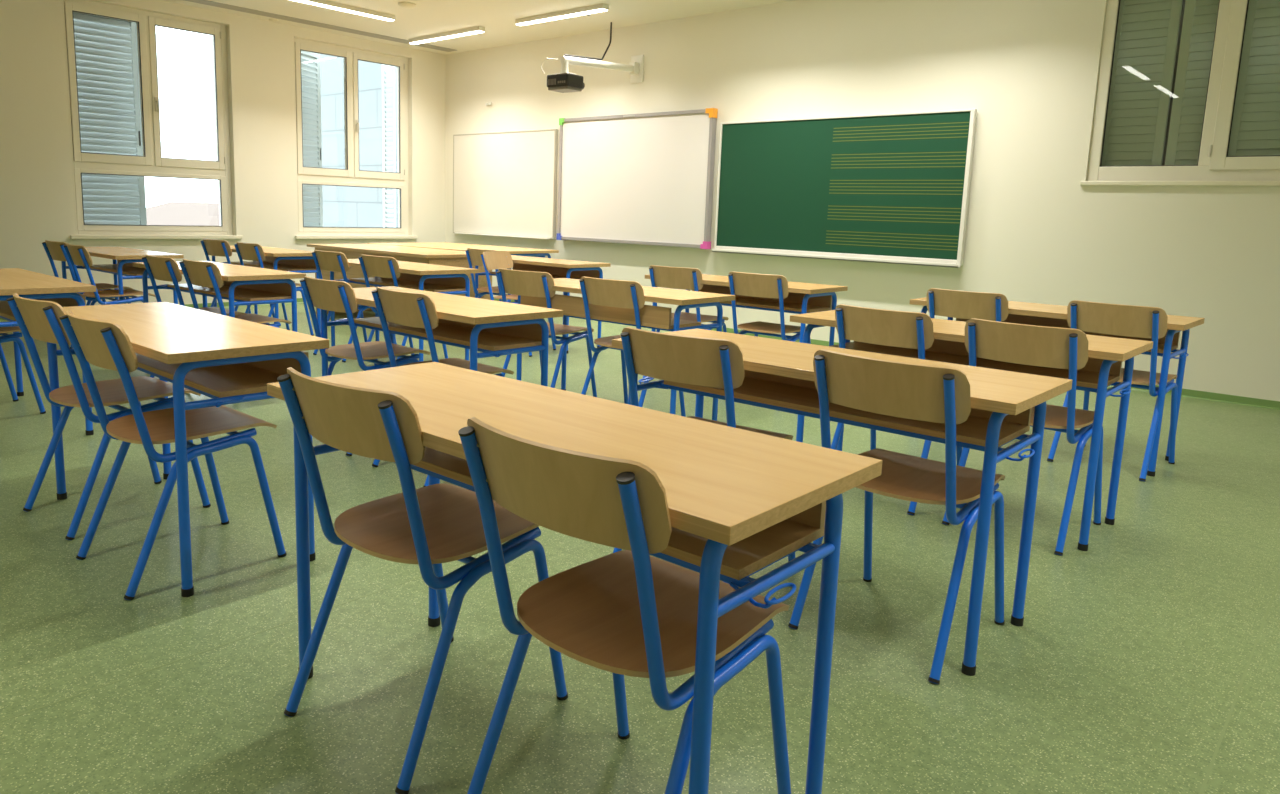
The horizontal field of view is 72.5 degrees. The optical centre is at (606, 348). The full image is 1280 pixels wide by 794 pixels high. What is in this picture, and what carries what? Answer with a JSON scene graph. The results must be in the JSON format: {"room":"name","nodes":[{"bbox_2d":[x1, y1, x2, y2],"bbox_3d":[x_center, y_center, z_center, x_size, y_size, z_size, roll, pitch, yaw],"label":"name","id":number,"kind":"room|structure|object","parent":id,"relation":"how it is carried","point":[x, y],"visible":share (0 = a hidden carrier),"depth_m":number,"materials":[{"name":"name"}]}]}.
{"room":"classroom","nodes":[
{"label":"classroom","id":0,"kind":"room"},
{"bbox_2d":[0,0,445,304],"bbox_3d":[-4.964,-1.854,8.691,0.340,3.230,8.740,10,12,41],"label":"wall","id":1,"kind":"structure","parent":0,"point":[37,205],"depth_m":9.35,"materials":[{"name":"white paint"}]},
{"bbox_2d":[61,0,242,238],"bbox_3d":[-4.682,-2.266,8.939,0.445,2.255,1.680,10,12,41],"label":"window","id":2,"kind":"structure","parent":1,"relation":"in","point":[152,163],"depth_m":8.83,"materials":[{"name":"beige plastic"}]},
{"bbox_2d":[73,12,146,224],"bbox_3d":[-5.081,-2.271,8.778,0.050,2.200,0.760,10,12,41],"label":"shutter","id":3,"kind":"object","parent":2,"relation":"attached to","point":[106,50],"visible":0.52,"depth_m":8.82,"materials":[{"name":"grey plastic"}]},
{"bbox_2d":[0,298,306,320],"bbox_3d":[-4.994,-0.367,8.674,0.014,0.056,8.400,10,12,41],"label":"baseboard","id":4,"kind":"structure","parent":1,"relation":"attached to","point":[299,300],"depth_m":9.56,"materials":[{"name":"green plastic"}]},
{"bbox_2d":[294,38,417,238],"bbox_3d":[-3.130,-2.481,10.636,0.445,2.255,1.680,10,12,41],"label":"window","id":5,"kind":"structure","parent":1,"relation":"in","point":[351,176],"depth_m":10.54,"materials":[{"name":"beige plastic"}]},
{"bbox_2d":[301,51,322,226],"bbox_3d":[-3.680,-2.503,10.555,0.050,2.200,0.760,4,9,16],"label":"shutter","id":6,"kind":"object","parent":5,"relation":"attached to","point":[310,62],"visible":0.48,"depth_m":10.72,"materials":[{"name":"grey plastic"}]},
{"bbox_2d":[382,64,395,227],"bbox_3d":[-2.851,-2.628,11.527,0.044,2.200,0.360,-6,12,-42],"label":"shutter","id":7,"kind":"object","parent":5,"relation":"attached to","point":[388,72],"visible":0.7,"depth_m":11.51,"materials":[{"name":"grey plastic"}]},
{"bbox_2d":[162,0,794,54],"bbox_3d":[-0.972,-2.829,4.779,11.170,0.150,8.940,10,12,41],"label":"ceiling","id":8,"kind":"structure","parent":0,"point":[429,17],"depth_m":8.95,"materials":[{"name":"white paint"}]},
{"bbox_2d":[184,0,456,51],"bbox_3d":[-4.154,-3.439,8.552,0.180,0.006,6.620,10,12,41],"label":"ventilation slot","id":9,"kind":"object","parent":8,"relation":"attached to","point":[206,2],"visible":1,"depth_m":9.56,"materials":[{"name":"grey metal"}]},
{"bbox_2d":[292,0,394,20],"bbox_3d":[-2.657,-3.376,8.606,0.084,0.053,1.300,10,12,41],"label":"ceiling lamp","id":10,"kind":"object","parent":8,"relation":"attached to","point":[322,3],"visible":1,"depth_m":8.68,"materials":[{"name":"white plastic"}]},
{"bbox_2d":[398,2,416,8],"bbox_3d":[-1.946,-3.350,8.530,0.180,0.035,0.180,10,12,41],"label":"smoke detector","id":11,"kind":"object","parent":8,"relation":"attached to","point":[408,5],"visible":1,"depth_m":8.48,"materials":[{"name":"beige plastic"}]},
{"bbox_2d":[408,26,484,44],"bbox_3d":[-1.829,-3.552,9.909,1.300,0.053,0.084,10,12,41],"label":"ceiling lamp","id":12,"kind":"object","parent":8,"relation":"attached to","point":[474,30],"visible":1,"depth_m":9.84,"materials":[{"name":"white plastic"}]},
{"bbox_2d":[515,4,608,25],"bbox_3d":[-0.460,-3.318,8.686,1.240,0.053,0.084,10,12,41],"label":"ceiling lamp","id":13,"kind":"object","parent":8,"relation":"attached to","point":[597,8],"visible":1,"depth_m":8.61,"materials":[{"name":"white plastic"}]},
{"bbox_2d":[564,22,611,59],"bbox_3d":[-0.133,-3.102,8.716,0.108,0.472,0.844,7,10,31],"label":"cable","id":14,"kind":"object","parent":8,"relation":"hanging from","point":[610,22],"visible":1,"depth_m":8.79,"materials":[{"name":"black plastic"}]},
{"bbox_2d":[0,303,1279,793],"bbox_3d":[-1.069,0.391,5.180,10.630,0.120,8.400,10,12,41],"label":"floor","id":15,"kind":"structure","parent":0,"point":[1123,671],"depth_m":2.36,"materials":[{"name":"green plastic"}]},
{"bbox_2d":[0,326,45,413],"bbox_3d":[-3.319,-0.051,4.553,0.443,0.816,0.527,9,11,38],"label":"chair","id":16,"kind":"object","parent":15,"relation":"on","point":[5,337],"visible":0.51,"depth_m":4.62,"materials":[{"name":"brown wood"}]},
{"bbox_2d":[0,268,95,434],"bbox_3d":[-3.090,0.004,4.476,1.304,0.735,0.487,10,12,42],"label":"desk","id":17,"kind":"object","parent":15,"relation":"on","point":[28,284],"visible":0.66,"depth_m":4.21,"materials":[{"name":"brown wood"}]},
{"bbox_2d":[0,301,15,320],"bbox_3d":[-3.030,-0.215,4.500,1.116,0.018,0.288,10,12,42],"label":"shelf","id":18,"kind":"object","parent":17,"relation":"attached to","point":[6,313],"depth_m":4.23,"materials":[{"name":"brown wood"}]},
{"bbox_2d":[42,240,131,348],"bbox_3d":[-4.088,-0.442,6.900,0.443,0.816,0.527,9,11,38],"label":"chair","id":19,"kind":"object","parent":15,"relation":"on","point":[54,250],"visible":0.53,"depth_m":6.68,"materials":[{"name":"brown wood"}]},
{"bbox_2d":[6,293,210,539],"bbox_3d":[-1.827,0.205,3.211,0.443,0.816,0.527,9,11,39],"label":"chair","id":20,"kind":"object","parent":15,"relation":"on","point":[36,319],"visible":0.83,"depth_m":3.11,"materials":[{"name":"brown wood"}]},
{"bbox_2d":[64,243,155,348],"bbox_3d":[-3.683,-0.366,6.501,0.443,0.816,0.527,10,12,44],"label":"chair","id":21,"kind":"object","parent":15,"relation":"on","point":[79,255],"visible":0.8,"depth_m":6.37,"materials":[{"name":"brown wood"}]},
{"bbox_2d":[61,247,183,303],"bbox_3d":[-3.910,-0.415,6.997,1.304,0.735,0.487,9,12,40],"label":"desk","id":22,"kind":"object","parent":15,"relation":"on","point":[123,258],"visible":0.45,"depth_m":6.75,"materials":[{"name":"brown wood"}]},
{"bbox_2d":[83,264,145,275],"bbox_3d":[-3.852,-0.634,7.023,1.116,0.018,0.288,9,12,40],"label":"shelf","id":23,"kind":"object","parent":22,"relation":"attached to","point":[127,269],"depth_m":6.99,"materials":[{"name":"brown wood"}]},
{"bbox_2d":[59,310,286,599],"bbox_3d":[-1.379,0.285,2.784,0.443,0.816,0.527,10,12,41],"label":"chair","id":24,"kind":"object","parent":15,"relation":"on","point":[103,344],"visible":0.96,"depth_m":2.70,"materials":[{"name":"brown wood"}]},
{"bbox_2d":[47,302,328,596],"bbox_3d":[-1.526,0.274,3.061,1.304,0.735,0.487,10,12,42],"label":"desk","id":25,"kind":"object","parent":15,"relation":"on","point":[224,359],"visible":0.68,"depth_m":2.75,"materials":[{"name":"brown wood"}]},
{"bbox_2d":[135,353,281,397],"bbox_3d":[-1.466,0.055,3.085,1.116,0.018,0.288,10,12,42],"label":"shelf","id":26,"kind":"object","parent":25,"relation":"attached to","point":[220,381],"depth_m":2.85,"materials":[{"name":"brown wood"}]},
{"bbox_2d":[142,254,246,377],"bbox_3d":[-2.595,-0.182,5.541,0.443,0.816,0.527,10,12,41],"label":"chair","id":27,"kind":"object","parent":15,"relation":"on","point":[159,268],"visible":0.33,"depth_m":5.28,"materials":[{"name":"brown wood"}]},
{"bbox_2d":[133,261,305,331],"bbox_3d":[-2.482,-0.148,5.575,1.304,0.735,0.487,9,12,40],"label":"desk","id":28,"kind":"object","parent":15,"relation":"on","point":[246,285],"visible":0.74,"depth_m":5.33,"materials":[{"name":"brown wood"}]},
{"bbox_2d":[167,283,290,300],"bbox_3d":[-2.425,-0.367,5.601,1.116,0.018,0.288,9,12,40],"label":"shelf","id":29,"kind":"object","parent":28,"relation":"attached to","point":[241,292],"depth_m":5.48,"materials":[{"name":"brown wood"}]},
{"bbox_2d":[179,259,290,327],"bbox_3d":[-2.226,-0.127,5.259,0.443,0.816,0.527,9,12,40],"label":"chair","id":30,"kind":"object","parent":15,"relation":"on","point":[198,273],"visible":0.56,"depth_m":5.02,"materials":[{"name":"brown wood"}]},
{"bbox_2d":[200,238,274,322],"bbox_3d":[-3.398,-0.600,8.060,0.443,0.816,0.527,8,11,36],"label":"chair","id":31,"kind":"object","parent":15,"relation":"on","point":[212,247],"visible":0.4,"depth_m":7.80,"materials":[{"name":"brown wood"}]},
{"bbox_2d":[212,246,320,331],"bbox_3d":[-3.097,-0.532,7.919,1.304,0.735,0.487,10,12,41],"label":"desk","id":32,"kind":"object","parent":15,"relation":"on","point":[292,260],"visible":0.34,"depth_m":7.71,"materials":[{"name":"brown wood"}]},
{"bbox_2d":[231,261,315,270],"bbox_3d":[-3.038,-0.752,7.943,1.116,0.018,0.288,10,12,41],"label":"shelf","id":33,"kind":"object","parent":32,"relation":"attached to","point":[281,265],"depth_m":7.86,"materials":[{"name":"brown wood"}]},
{"bbox_2d":[234,242,313,335],"bbox_3d":[-2.904,-0.514,7.609,0.443,0.816,0.527,9,12,41],"label":"chair","id":34,"kind":"object","parent":15,"relation":"on","point":[246,251],"visible":0.43,"depth_m":7.41,"materials":[{"name":"brown wood"}]},
{"bbox_2d":[312,250,396,361],"bbox_3d":[-1.937,-0.344,6.714,0.443,0.816,0.527,10,12,41],"label":"chair","id":35,"kind":"object","parent":15,"relation":"on","point":[324,260],"visible":0.41,"depth_m":6.49,"materials":[{"name":"brown wood"}]},
{"bbox_2d":[300,276,430,455],"bbox_3d":[-1.181,0.055,4.306,0.443,0.816,0.527,10,12,42],"label":"chair","id":36,"kind":"object","parent":15,"relation":"on","point":[330,295],"visible":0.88,"depth_m":4.15,"materials":[{"name":"brown wood"}]},
{"bbox_2d":[307,244,491,313],"bbox_3d":[-2.105,-0.637,8.795,2.080,0.735,0.810,10,12,41],"label":"desk","id":37,"kind":"object","parent":15,"relation":"on","point":[454,258],"visible":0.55,"depth_m":8.38,"materials":[{"name":"brown wood"}]},
{"bbox_2d":[358,254,447,358],"bbox_3d":[-1.469,-0.267,6.314,0.443,0.816,0.527,9,12,40],"label":"chair","id":38,"kind":"object","parent":15,"relation":"on","point":[377,266],"visible":0.38,"depth_m":6.08,"materials":[{"name":"brown wood"}]},
{"bbox_2d":[330,259,478,361],"bbox_3d":[-1.550,-0.258,6.474,1.304,0.735,0.487,10,12,43],"label":"desk","id":39,"kind":"object","parent":15,"relation":"on","point":[452,280],"visible":0.5,"depth_m":6.27,"materials":[{"name":"brown wood"}]},
{"bbox_2d":[349,277,464,291],"bbox_3d":[-1.490,-0.477,6.497,1.116,0.018,0.288,10,12,43],"label":"shelf","id":40,"kind":"object","parent":39,"relation":"attached to","point":[404,282],"depth_m":6.45,"materials":[{"name":"brown wood"}]},
{"bbox_2d":[277,367,567,793],"bbox_3d":[-0.409,0.442,1.981,0.443,0.816,0.527,9,11,39],"label":"chair","id":41,"kind":"object","parent":15,"relation":"on","point":[430,526],"visible":0.91,"depth_m":1.85,"materials":[{"name":"brown wood"}]},
{"bbox_2d":[321,286,563,386],"bbox_3d":[-0.836,0.137,4.083,1.304,0.735,0.487,10,12,42],"label":"desk","id":42,"kind":"object","parent":15,"relation":"on","point":[492,328],"visible":0.67,"depth_m":3.83,"materials":[{"name":"brown wood"}]},
{"bbox_2d":[354,317,541,350],"bbox_3d":[-0.775,-0.082,4.106,1.116,0.018,0.288,10,12,42],"label":"shelf","id":43,"kind":"object","parent":42,"relation":"attached to","point":[453,333],"depth_m":3.96,"materials":[{"name":"brown wood"}]},
{"bbox_2d":[372,287,513,486],"bbox_3d":[-0.719,0.138,3.865,0.443,0.816,0.527,10,12,44],"label":"chair","id":44,"kind":"object","parent":15,"relation":"on","point":[418,310],"visible":0.46,"depth_m":3.64,"materials":[{"name":"brown wood"}]},
{"bbox_2d":[367,242,558,257],"bbox_3d":[-1.617,-0.769,9.740,1.900,0.735,1.120,9,11,38],"label":"work table","id":45,"kind":"object","parent":15,"relation":"on","point":[517,251],"visible":0.33,"depth_m":9.50,"materials":[{"name":"brown wood"}]},
{"bbox_2d":[465,248,510,301],"bbox_3d":[-0.952,-0.483,7.808,0.443,0.816,0.527,10,12,41],"label":"chair","id":46,"kind":"object","parent":15,"relation":"on","point":[473,255],"visible":0.43,"depth_m":7.68,"materials":[{"name":"brown wood"}]},
{"bbox_2d":[481,251,555,356],"bbox_3d":[-0.729,-0.382,7.204,0.527,0.816,0.443,6,10,24],"label":"chair","id":47,"kind":"object","parent":15,"relation":"on","point":[492,260],"visible":0.46,"depth_m":7.24,"materials":[{"name":"brown wood"}]},
{"bbox_2d":[475,255,610,353],"bbox_3d":[-0.614,-0.416,7.681,1.304,0.735,0.487,10,12,42],"label":"desk","id":48,"kind":"object","parent":15,"relation":"on","point":[558,268],"visible":0.35,"depth_m":7.50,"materials":[{"name":"brown wood"}]},
{"bbox_2d":[490,271,580,279],"bbox_3d":[-0.555,-0.635,7.704,1.116,0.018,0.288,10,12,42],"label":"shelf","id":49,"kind":"object","parent":48,"relation":"attached to","point":[554,274],"depth_m":7.71,"materials":[{"name":"brown wood"}]},
{"bbox_2d":[496,268,596,396],"bbox_3d":[-0.366,-0.076,5.310,0.443,0.816,0.527,8,11,36],"label":"chair","id":50,"kind":"object","parent":15,"relation":"on","point":[515,282],"visible":0.71,"depth_m":5.11,"materials":[{"name":"brown wood"}]},
{"bbox_2d":[267,362,881,793],"bbox_3d":[-0.163,0.504,1.863,1.304,0.735,0.487,10,12,41],"label":"desk","id":51,"kind":"object","parent":15,"relation":"on","point":[741,502],"visible":0.75,"depth_m":1.59,"materials":[{"name":"brown wood"}]},
{"bbox_2d":[412,447,823,579],"bbox_3d":[-0.104,0.285,1.888,1.116,0.018,0.288,10,12,41],"label":"shelf","id":52,"kind":"object","parent":51,"relation":"attached to","point":[742,559],"depth_m":1.55,"materials":[{"name":"brown wood"}]},
{"bbox_2d":[458,417,790,793],"bbox_3d":[0.044,0.519,1.575,0.443,0.816,0.527,10,12,41],"label":"chair","id":53,"kind":"object","parent":15,"relation":"on","point":[630,611],"visible":0.91,"depth_m":1.46,"materials":[{"name":"brown wood"}]},
{"bbox_2d":[516,278,734,420],"bbox_3d":[0.045,0.015,5.048,1.304,0.735,0.487,10,12,41],"label":"desk","id":54,"kind":"object","parent":15,"relation":"on","point":[653,317],"visible":0.63,"depth_m":4.74,"materials":[{"name":"brown wood"}]},
{"bbox_2d":[563,312,700,328],"bbox_3d":[0.000,-0.190,4.957,1.116,0.018,0.288,10,12,41],"label":"shelf","id":55,"kind":"object","parent":54,"relation":"attached to","point":[596,316],"depth_m":4.69,"materials":[{"name":"brown wood"}]},
{"bbox_2d":[579,276,685,416],"bbox_3d":[0.141,0.010,4.862,0.443,0.816,0.527,9,11,39],"label":"chair","id":56,"kind":"object","parent":15,"relation":"on","point":[596,291],"visible":0.51,"depth_m":4.67,"materials":[{"name":"brown wood"}]},
{"bbox_2d":[642,265,728,378],"bbox_3d":[0.579,-0.174,6.138,0.443,0.816,0.527,9,11,37],"label":"chair","id":57,"kind":"object","parent":15,"relation":"on","point":[660,276],"visible":0.54,"depth_m":5.91,"materials":[{"name":"brown wood"}]},
{"bbox_2d":[613,327,795,583],"bbox_3d":[0.328,0.334,2.823,0.443,0.816,0.527,8,11,37],"label":"chair","id":58,"kind":"object","parent":15,"relation":"on","point":[709,362],"visible":0.38,"depth_m":2.56,"materials":[{"name":"brown wood"}]},
{"bbox_2d":[645,274,847,345],"bbox_3d":[0.906,-0.098,5.945,1.304,0.735,0.487,10,12,41],"label":"desk","id":59,"kind":"object","parent":15,"relation":"on","point":[802,298],"visible":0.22,"depth_m":5.73,"materials":[{"name":"brown wood"}]},
{"bbox_2d":[720,298,831,312],"bbox_3d":[0.965,-0.317,5.970,1.116,0.018,0.288,10,12,41],"label":"shelf","id":60,"kind":"object","parent":59,"relation":"attached to","point":[770,304],"depth_m":5.78,"materials":[{"name":"brown wood"}]},
{"bbox_2d":[728,271,810,343],"bbox_3d":[1.069,-0.092,5.707,0.443,0.816,0.527,9,11,39],"label":"chair","id":61,"kind":"object","parent":15,"relation":"on","point":[740,283],"visible":0.76,"depth_m":5.52,"materials":[{"name":"brown wood"}]},
{"bbox_2d":[612,328,1072,675],"bbox_3d":[0.652,0.391,2.752,1.304,0.735,0.487,10,12,41],"label":"desk","id":62,"kind":"object","parent":15,"relation":"on","point":[779,374],"visible":0.62,"depth_m":2.50,"materials":[{"name":"brown wood"}]},
{"bbox_2d":[664,377,1029,446],"bbox_3d":[0.711,0.172,2.777,1.116,0.018,0.288,10,12,41],"label":"shelf","id":63,"kind":"object","parent":62,"relation":"attached to","point":[793,396],"depth_m":2.61,"materials":[{"name":"brown wood"}]},
{"bbox_2d":[788,349,1004,683],"bbox_3d":[0.851,0.406,2.464,0.443,0.816,0.527,10,12,42],"label":"chair","id":64,"kind":"object","parent":15,"relation":"on","point":[938,394],"visible":0.77,"depth_m":2.29,"materials":[{"name":"brown wood"}]},
{"bbox_2d":[831,304,962,514],"bbox_3d":[1.247,0.221,3.736,0.443,0.816,0.527,10,12,44],"label":"chair","id":65,"kind":"object","parent":15,"relation":"on","point":[905,329],"visible":0.38,"depth_m":3.50,"materials":[{"name":"brown wood"}]},
{"bbox_2d":[926,288,1007,321],"bbox_3d":[2.027,0.078,4.815,0.443,0.816,0.527,10,12,41],"label":"chair","id":66,"kind":"object","parent":15,"relation":"on","point":[940,302],"visible":0.33,"depth_m":4.57,"materials":[{"name":"brown wood"}]},
{"bbox_2d":[790,310,1152,550],"bbox_3d":[1.443,0.276,3.652,1.304,0.735,0.487,10,12,41],"label":"desk","id":67,"kind":"object","parent":15,"relation":"on","point":[1106,355],"visible":0.56,"depth_m":3.40,"materials":[{"name":"brown wood"}]},
{"bbox_2d":[830,341,1119,388],"bbox_3d":[1.502,0.057,3.676,1.116,0.018,0.288,10,12,41],"label":"shelf","id":68,"kind":"object","parent":67,"relation":"attached to","point":[1087,377],"depth_m":3.60,"materials":[{"name":"brown wood"}]},
{"bbox_2d":[942,318,1102,555],"bbox_3d":[1.638,0.292,3.358,0.443,0.816,0.527,10,12,43],"label":"chair","id":69,"kind":"object","parent":15,"relation":"on","point":[1042,346],"visible":0.65,"depth_m":3.15,"materials":[{"name":"brown wood"}]},
{"bbox_2d":[909,297,1204,476],"bbox_3d":[2.315,0.150,4.641,1.304,0.735,0.487,10,12,42],"label":"desk","id":70,"kind":"object","parent":15,"relation":"on","point":[1049,315],"visible":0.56,"depth_m":4.36,"materials":[{"name":"brown wood"}]},
{"bbox_2d":[1147,343,1177,352],"bbox_3d":[2.375,-0.069,4.664,1.116,0.018,0.288,10,12,42],"label":"shelf","id":71,"kind":"object","parent":70,"relation":"attached to","point":[1160,345],"depth_m":4.32,"materials":[{"name":"brown wood"}]},
{"bbox_2d":[1047,300,1176,481],"bbox_3d":[2.536,0.173,4.306,0.527,0.816,0.443,-7,12,-43],"label":"chair","id":72,"kind":"object","parent":15,"relation":"on","point":[1095,317],"visible":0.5,"depth_m":4.10,"materials":[{"name":"brown wood"}]},
{"bbox_2d":[1199,575,1279,793],"bbox_3d":[1.883,0.838,2.521,0.006,0.001,8.380,10,12,41],"label":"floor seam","id":73,"kind":"structure","parent":15,"relation":"attached to","point":[1278,581],"depth_m":2.19,"materials":[{"name":"green plastic"}]},
{"bbox_2d":[445,0,1279,400],"bbox_3d":[1.990,-1.538,8.085,10.830,3.230,0.340,10,12,41],"label":"wall","id":74,"kind":"structure","parent":0,"point":[1029,69],"depth_m":6.97,"materials":[{"name":"white paint"}]},
{"bbox_2d":[453,129,557,238],"bbox_3d":[-1.300,-2.017,10.733,1.880,1.262,0.096,10,12,41],"label":"whiteboard","id":75,"kind":"object","parent":74,"relation":"attached to","point":[505,183],"visible":1,"depth_m":10.67,"materials":[{"name":"white"}]},
{"bbox_2d":[455,233,549,238],"bbox_3d":[-1.317,-1.395,10.796,1.730,0.014,0.050,10,12,41],"label":"tray","id":76,"kind":"object","parent":75,"relation":"on","point":[519,235],"depth_m":10.60,"materials":[{"name":"white"}]},
{"bbox_2d":[553,55,643,82],"bbox_3d":[-0.058,-2.857,8.771,0.180,0.344,1.160,10,12,41],"label":"wall bracket","id":77,"kind":"object","parent":74,"relation":"attached to","point":[635,67],"visible":0.89,"depth_m":8.88,"materials":[{"name":"white metal"}]},
{"bbox_2d":[541,58,557,73],"bbox_3d":[-0.549,-2.719,8.404,0.166,0.147,0.032,2,9,0],"label":"cable loop","id":78,"kind":"object","parent":77,"relation":"attached to","point":[546,58],"visible":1,"depth_m":8.39,"materials":[{"name":"white plastic"}]},
{"bbox_2d":[547,73,584,92],"bbox_3d":[-0.388,-2.567,8.442,0.280,0.147,0.274,9,11,38],"label":"projector","id":79,"kind":"object","parent":77,"relation":"hanging from","point":[562,82],"visible":1,"depth_m":8.35,"materials":[{"name":"black plastic"}]},
{"bbox_2d":[548,79,564,84],"bbox_3d":[-0.473,-2.553,8.338,0.221,0.055,0.004,9,11,38],"label":"vent grille","id":80,"kind":"object","parent":79,"relation":"attached to","point":[550,81],"depth_m":8.34,"materials":[{"name":"grey plastic"}]},
{"bbox_2d":[556,108,717,248],"bbox_3d":[0.259,-1.805,9.329,2.130,1.368,0.078,10,12,41],"label":"whiteboard","id":81,"kind":"object","parent":74,"relation":"attached to","point":[642,178],"visible":1,"depth_m":9.22,"materials":[{"name":"white ceramic"}]},
{"bbox_2d":[712,109,976,267],"bbox_3d":[1.989,-1.426,7.774,2.432,1.252,0.100,10,12,41],"label":"chalkboard","id":82,"kind":"object","parent":74,"relation":"attached to","point":[892,188],"visible":1,"depth_m":7.65,"materials":[{"name":"green"}]},
{"bbox_2d":[712,249,960,267],"bbox_3d":[1.960,-0.821,7.849,2.422,0.032,0.060,10,12,41],"label":"chalk tray","id":83,"kind":"object","parent":82,"relation":"on","point":[953,263],"depth_m":7.67,"materials":[{"name":"white"}]},
{"bbox_2d":[493,297,1279,409],"bbox_3d":[1.751,-0.086,8.247,10.630,0.056,0.014,10,12,41],"label":"baseboard","id":84,"kind":"structure","parent":74,"relation":"attached to","point":[1255,402],"depth_m":6.06,"materials":[{"name":"green plastic"}]},
{"bbox_2d":[1080,0,1279,185],"bbox_3d":[4.164,-1.860,5.865,1.600,1.515,0.120,10,12,41],"label":"window","id":85,"kind":"structure","parent":74,"relation":"in","point":[1214,167],"depth_m":5.92,"materials":[{"name":"beige plastic"}]},
{"bbox_2d":[1102,0,1182,165],"bbox_3d":[3.858,-1.958,6.317,0.420,1.420,0.042,10,12,41],"label":"shutter","id":86,"kind":"object","parent":85,"relation":"attached to","point":[1148,30],"visible":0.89,"depth_m":6.30,"materials":[{"name":"white plastic"}]},
{"bbox_2d":[1165,0,1218,164],"bbox_3d":[4.148,-1.908,6.057,0.320,1.420,0.042,10,12,41],"label":"shutter","id":87,"kind":"object","parent":85,"relation":"attached to","point":[1200,16],"visible":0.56,"depth_m":6.10,"materials":[{"name":"white plastic"}]},
{"bbox_2d":[1228,0,1279,155],"bbox_3d":[4.437,-1.859,5.799,0.400,1.420,0.042,10,12,41],"label":"shutter","id":88,"kind":"object","parent":85,"relation":"attached to","point":[1255,131],"visible":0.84,"depth_m":5.85,"materials":[{"name":"white plastic"}]},
{"bbox_2d":[1162,0,1185,164],"bbox_3d":[4.433,-1.683,6.199,1.940,2.210,0.200,10,12,41],"label":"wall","id":89,"kind":"structure","parent":0,"point":[1183,3],"depth_m":6.42,"materials":[{"name":"grey"}]},
{"label":"outside","id":90,"kind":"structure","parent":0,"visible":0},
{"bbox_3d":[-38.246,-3.442,54.976,109.880,0.200,150.000,10,12,41],"label":"ground","id":91,"kind":"structure","parent":90,"visible":0},
{"bbox_2d":[146,202,219,225],"bbox_3d":[-22.432,-5.887,52.449,13.000,5.600,14.000,6,10,28],"label":"house","id":92,"kind":"structure","parent":91,"relation":"on","point":[170,213],"depth_m":48.08,"materials":[{"name":"beige"}]},
{"bbox_2d":[320,54,382,227],"bbox_3d":[-3.142,-3.516,16.178,6.680,14.085,3.800,10,12,41],"label":"building wing","id":93,"kind":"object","parent":91,"relation":"on","point":[343,206],"visible":0.11,"depth_m":14.71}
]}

